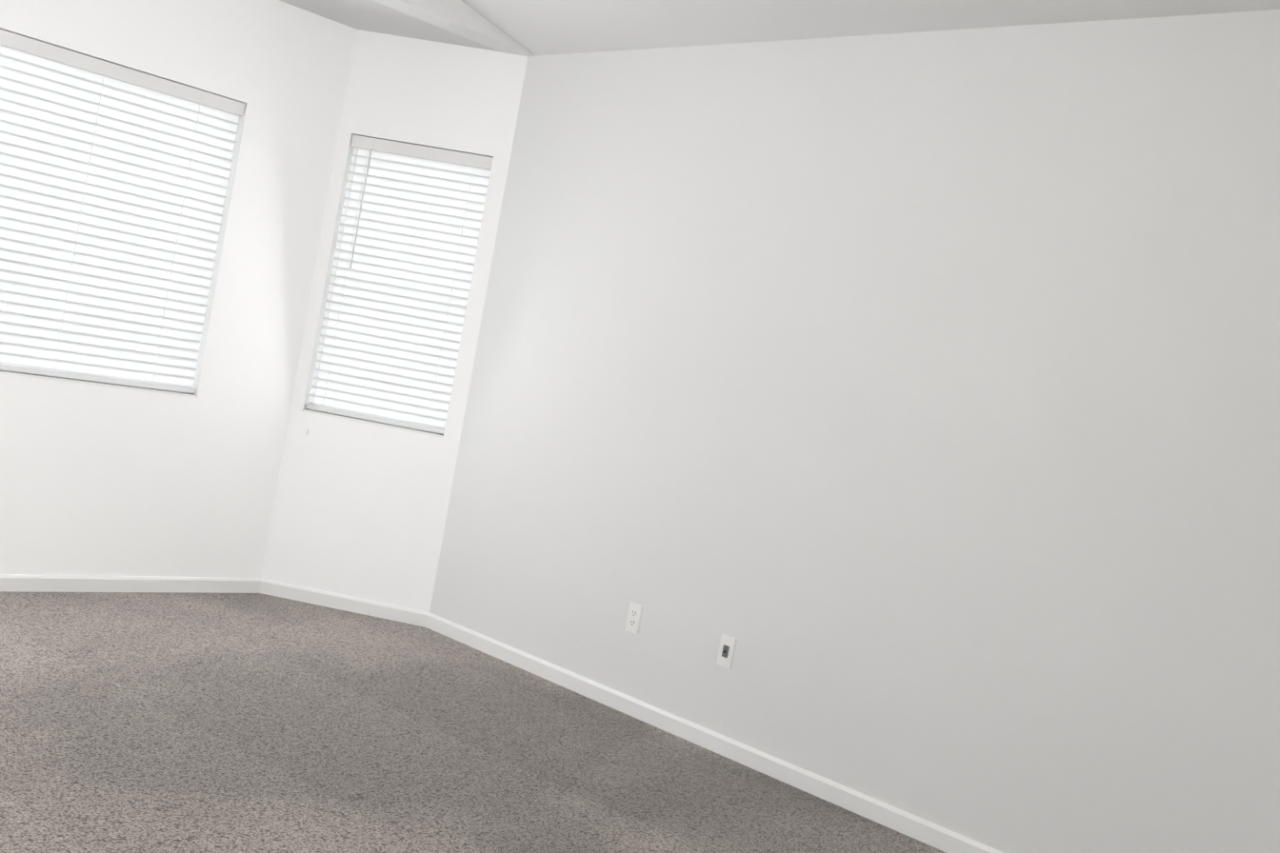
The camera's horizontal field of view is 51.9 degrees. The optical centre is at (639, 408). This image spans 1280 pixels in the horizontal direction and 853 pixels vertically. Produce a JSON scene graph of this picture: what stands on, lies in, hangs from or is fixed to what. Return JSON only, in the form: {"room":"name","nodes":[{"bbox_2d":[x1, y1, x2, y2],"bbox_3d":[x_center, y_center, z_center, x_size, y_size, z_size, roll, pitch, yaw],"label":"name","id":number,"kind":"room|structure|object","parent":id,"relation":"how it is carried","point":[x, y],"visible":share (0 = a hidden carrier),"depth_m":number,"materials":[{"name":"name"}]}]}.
{"room":"empty bedroom","nodes":[
{"label":"empty bedroom","id":0,"kind":"room"},
{"bbox_2d":[0,0,356,578],"bbox_3d":[-2.508,-0.610,5.251,0.150,2.692,2.800,11,2,44],"label":"wall","id":1,"kind":"structure","parent":0,"point":[99,481],"depth_m":5.82,"materials":[{"name":"white paint"}]},
{"bbox_2d":[0,29,245,398],"bbox_3d":[-2.474,-0.743,5.246,0.138,1.426,1.680,11,2,44],"label":"window blinds","id":2,"kind":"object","parent":1,"relation":"in","point":[113,181],"depth_m":5.46,"materials":[{"name":"white plastic"}]},
{"bbox_2d":[280,0,499,51],"bbox_3d":[-2.114,-1.933,4.946,0.949,0.100,4.125,11,2,44],"label":"ceiling soffit","id":3,"kind":"structure","parent":0,"point":[370,15],"depth_m":5.87,"materials":[{"name":"paint"}]},
{"bbox_2d":[260,29,527,612],"bbox_3d":[-1.021,-0.364,6.171,1.075,2.692,0.150,10,1,6],"label":"wall","id":4,"kind":"structure","parent":0,"point":[360,510],"depth_m":6.11,"materials":[{"name":"white paint"}]},
{"bbox_2d":[303,134,493,438],"bbox_3d":[-1.130,-0.522,6.174,0.685,1.426,0.138,10,1,6],"label":"window blinds","id":5,"kind":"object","parent":4,"relation":"in","point":[404,259],"depth_m":6.15,"materials":[{"name":"white plastic"}]},
{"bbox_2d":[0,574,1002,852],"bbox_3d":[-0.223,1.206,2.178,7.856,0.068,4.589,11,2,44],"label":"baseboard","id":6,"kind":"structure","parent":4,"relation":"attached to","point":[924,831],"depth_m":5.38,"materials":[{"name":"white wood"}]},
{"bbox_2d":[372,0,535,56],"bbox_3d":[-1.697,-2.284,4.708,0.150,0.955,3.975,11,2,44],"label":"wall","id":7,"kind":"structure","parent":0,"point":[461,18],"depth_m":5.70,"materials":[{"name":"white paint"}]},
{"bbox_2d":[0,591,945,852],"bbox_3d":[-0.271,1.272,2.214,8.556,0.080,5.189,11,2,44],"label":"floor","id":8,"kind":"structure","parent":0,"point":[194,723],"depth_m":4.20,"materials":[{"name":"carpet"}]},
{"bbox_2d":[429,9,1279,852],"bbox_3d":[1.920,0.176,3.584,7.350,2.792,0.150,11,2,44],"label":"wall","id":9,"kind":"structure","parent":0,"point":[896,417],"depth_m":4.43,"materials":[{"name":"white paint"}]},
{"bbox_2d":[625,601,642,635],"bbox_3d":[-0.025,0.831,5.209,0.070,0.115,0.010,11,2,44],"label":"electrical outlet","id":10,"kind":"object","parent":9,"relation":"attached to","point":[634,616],"visible":1,"depth_m":5.20,"materials":[{"name":"white plastic"}]},
{"bbox_2d":[716,634,736,669],"bbox_3d":[0.317,0.901,4.874,0.070,0.115,0.014,11,2,44],"label":"electrical outlet","id":11,"kind":"object","parent":9,"relation":"attached to","point":[726,652],"visible":1,"depth_m":4.87,"materials":[{"name":"white plastic"}]},
{"bbox_2d":[460,0,1279,56],"bbox_3d":[0.586,-1.833,1.861,7.447,1.163,5.289,11,2,44],"label":"ceiling","id":12,"kind":"structure","parent":0,"point":[536,28],"depth_m":4.90,"materials":[{"name":"white paint"}]}
]}

